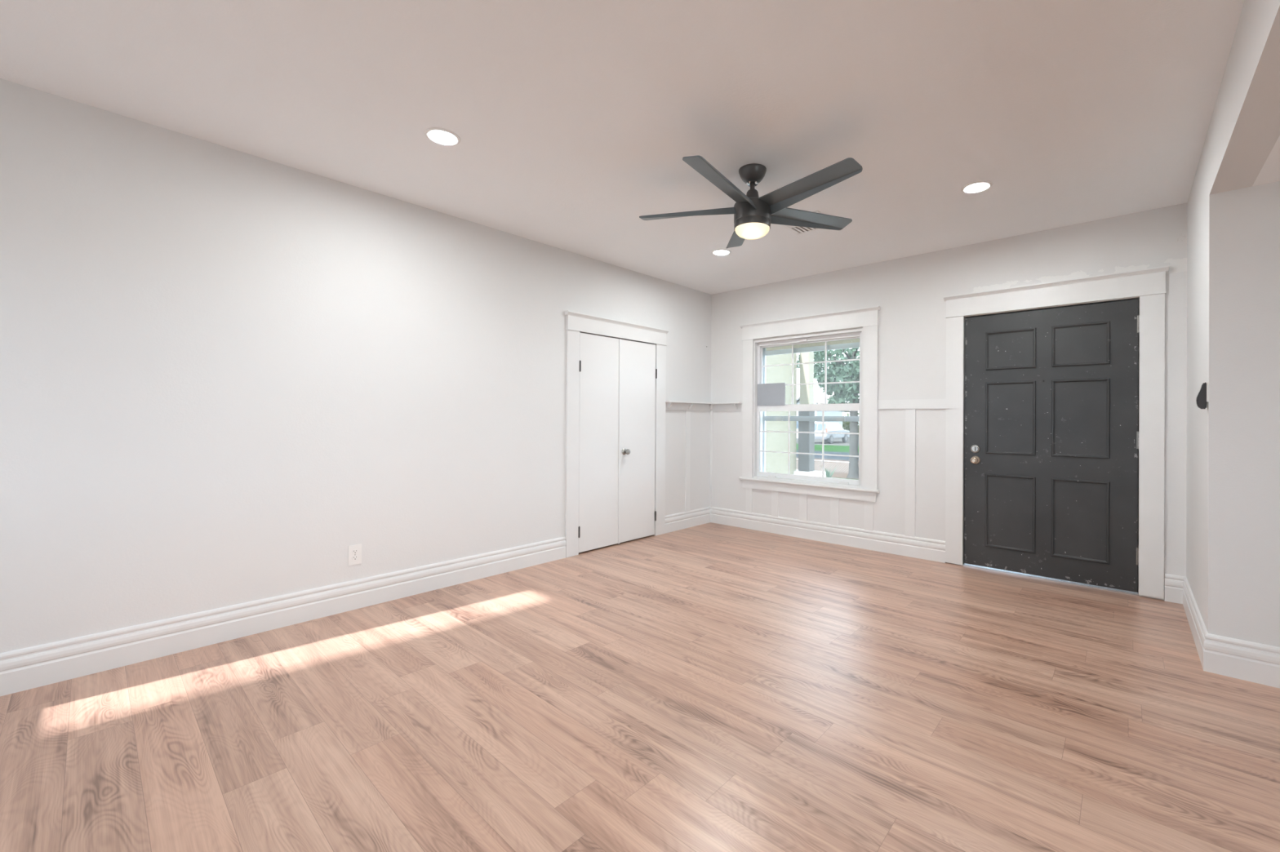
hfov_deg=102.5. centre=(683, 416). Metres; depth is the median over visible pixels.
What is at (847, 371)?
shade tree
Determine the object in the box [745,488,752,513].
batten
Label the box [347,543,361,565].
power outlet
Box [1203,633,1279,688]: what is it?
baseboard
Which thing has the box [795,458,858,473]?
wire fence
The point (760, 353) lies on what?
window
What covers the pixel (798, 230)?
ceiling vent
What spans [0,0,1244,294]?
ceiling
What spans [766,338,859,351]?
eave
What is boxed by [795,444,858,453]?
lawn
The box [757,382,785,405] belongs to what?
card
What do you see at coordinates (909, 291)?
wall
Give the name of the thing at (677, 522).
baseboard
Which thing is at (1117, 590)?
threshold
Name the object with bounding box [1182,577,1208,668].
baseboard
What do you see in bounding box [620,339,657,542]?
door
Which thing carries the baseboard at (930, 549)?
attached to the wall at (909, 291)
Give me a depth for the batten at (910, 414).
4.52 m
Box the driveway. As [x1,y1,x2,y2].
[796,435,858,446]
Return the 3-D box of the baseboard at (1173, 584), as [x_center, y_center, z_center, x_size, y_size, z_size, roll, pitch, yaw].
[3.273,1.147,3.412,0.105,0.181,0.018,0,0,41]
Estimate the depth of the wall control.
2.51 m
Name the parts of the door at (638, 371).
knob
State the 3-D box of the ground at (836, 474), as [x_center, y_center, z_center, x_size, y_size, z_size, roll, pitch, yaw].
[-2.043,2.091,26.223,110.000,0.758,9.600,0,0,41]
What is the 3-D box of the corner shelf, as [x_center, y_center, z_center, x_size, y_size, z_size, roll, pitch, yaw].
[0.229,-0.125,5.530,0.458,0.083,0.800,0,0,41]
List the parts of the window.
sash, sash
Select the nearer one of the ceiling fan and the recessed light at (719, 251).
the ceiling fan
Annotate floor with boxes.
[0,522,1279,851]
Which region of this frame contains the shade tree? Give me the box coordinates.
[796,347,859,478]
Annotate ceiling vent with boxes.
[779,210,822,235]
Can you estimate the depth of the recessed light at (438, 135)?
2.64 m
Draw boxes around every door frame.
[564,310,668,557]
[943,265,1168,599]
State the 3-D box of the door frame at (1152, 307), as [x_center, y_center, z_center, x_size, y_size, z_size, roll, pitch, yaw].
[2.719,0.109,3.879,1.381,2.238,0.046,0,0,41]
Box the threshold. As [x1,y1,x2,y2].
[963,563,1138,595]
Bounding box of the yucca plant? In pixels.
[820,466,835,477]
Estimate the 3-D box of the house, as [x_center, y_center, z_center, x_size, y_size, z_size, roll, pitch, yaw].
[13.345,-0.232,53.078,4.900,4.820,6.600,0,0,41]
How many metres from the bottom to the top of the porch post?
1.940 m
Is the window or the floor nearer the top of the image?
the window
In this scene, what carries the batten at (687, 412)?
attached to the wall at (225, 373)
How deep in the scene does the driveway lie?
42.32 m
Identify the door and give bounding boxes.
[577,332,621,552]
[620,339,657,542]
[964,298,1139,592]
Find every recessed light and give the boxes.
[424,127,460,146]
[711,248,731,255]
[960,180,992,193]
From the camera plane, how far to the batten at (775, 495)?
5.41 m
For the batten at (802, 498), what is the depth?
5.20 m
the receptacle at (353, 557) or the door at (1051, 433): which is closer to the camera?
the receptacle at (353, 557)
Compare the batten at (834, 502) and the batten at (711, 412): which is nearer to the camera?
the batten at (834, 502)
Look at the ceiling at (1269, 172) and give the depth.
2.23 m
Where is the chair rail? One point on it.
(675, 406)
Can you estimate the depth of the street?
27.07 m
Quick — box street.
[795,449,858,461]
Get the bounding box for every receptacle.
[351,549,358,554]
[351,555,358,560]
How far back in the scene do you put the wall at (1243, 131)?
2.44 m
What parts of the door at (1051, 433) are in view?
knob, panel moulding, panel moulding, panel moulding, panel moulding, panel moulding, panel moulding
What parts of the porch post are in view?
post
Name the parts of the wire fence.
rail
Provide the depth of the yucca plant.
13.56 m
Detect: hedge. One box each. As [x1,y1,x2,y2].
[842,413,858,435]
[842,422,858,433]
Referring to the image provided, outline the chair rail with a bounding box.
[665,402,711,411]
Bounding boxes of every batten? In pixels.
[684,410,690,511]
[710,411,712,506]
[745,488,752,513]
[771,490,778,516]
[799,493,807,520]
[830,497,839,525]
[864,501,873,531]
[905,408,915,537]
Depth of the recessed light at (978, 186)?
3.18 m
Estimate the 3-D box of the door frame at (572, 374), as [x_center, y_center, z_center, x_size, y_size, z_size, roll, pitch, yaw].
[-0.595,0.156,4.891,0.046,2.128,1.280,0,0,41]
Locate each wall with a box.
[0,78,711,653]
[711,203,1186,599]
[765,353,796,479]
[1186,0,1279,641]
[1250,181,1279,647]
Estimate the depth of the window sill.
5.09 m
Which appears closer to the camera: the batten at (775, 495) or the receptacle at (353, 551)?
the receptacle at (353, 551)
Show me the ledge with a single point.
(816, 473)
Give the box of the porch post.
[798,351,814,471]
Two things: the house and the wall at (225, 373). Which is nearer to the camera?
the wall at (225, 373)
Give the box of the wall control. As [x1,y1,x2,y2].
[1195,382,1208,408]
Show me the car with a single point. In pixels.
(829, 427)
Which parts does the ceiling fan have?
blade, blade, blade, lamp shade, blade, blade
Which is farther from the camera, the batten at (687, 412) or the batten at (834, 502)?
the batten at (687, 412)
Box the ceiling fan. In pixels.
[639,155,862,248]
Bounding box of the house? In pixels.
[796,390,842,438]
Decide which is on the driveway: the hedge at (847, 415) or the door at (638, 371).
the hedge at (847, 415)
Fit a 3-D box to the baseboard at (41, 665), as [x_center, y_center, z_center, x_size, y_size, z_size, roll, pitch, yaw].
[-2.442,1.113,2.775,0.018,0.181,4.353,0,0,41]
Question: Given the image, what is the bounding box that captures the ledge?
[793,469,826,482]
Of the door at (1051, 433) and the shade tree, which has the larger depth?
the shade tree
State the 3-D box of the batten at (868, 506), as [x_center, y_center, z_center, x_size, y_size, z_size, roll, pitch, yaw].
[1.720,0.921,4.760,0.084,0.271,0.008,0,0,41]
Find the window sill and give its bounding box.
[738,476,879,493]
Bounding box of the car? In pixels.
[814,422,849,444]
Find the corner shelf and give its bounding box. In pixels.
[665,400,742,409]
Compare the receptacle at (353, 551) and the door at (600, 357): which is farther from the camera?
the door at (600, 357)
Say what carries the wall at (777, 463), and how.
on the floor
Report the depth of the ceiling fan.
2.89 m
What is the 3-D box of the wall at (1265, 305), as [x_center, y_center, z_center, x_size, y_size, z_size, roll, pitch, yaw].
[4.020,0.031,1.310,3.487,2.409,0.140,0,0,41]
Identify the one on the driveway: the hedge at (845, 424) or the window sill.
the hedge at (845, 424)
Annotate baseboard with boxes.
[0,536,565,696]
[665,506,710,533]
[710,506,946,563]
[1164,573,1185,604]
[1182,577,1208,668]
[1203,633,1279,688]
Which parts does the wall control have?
plate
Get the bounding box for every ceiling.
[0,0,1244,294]
[1252,135,1279,186]
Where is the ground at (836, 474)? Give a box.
[795,457,858,479]

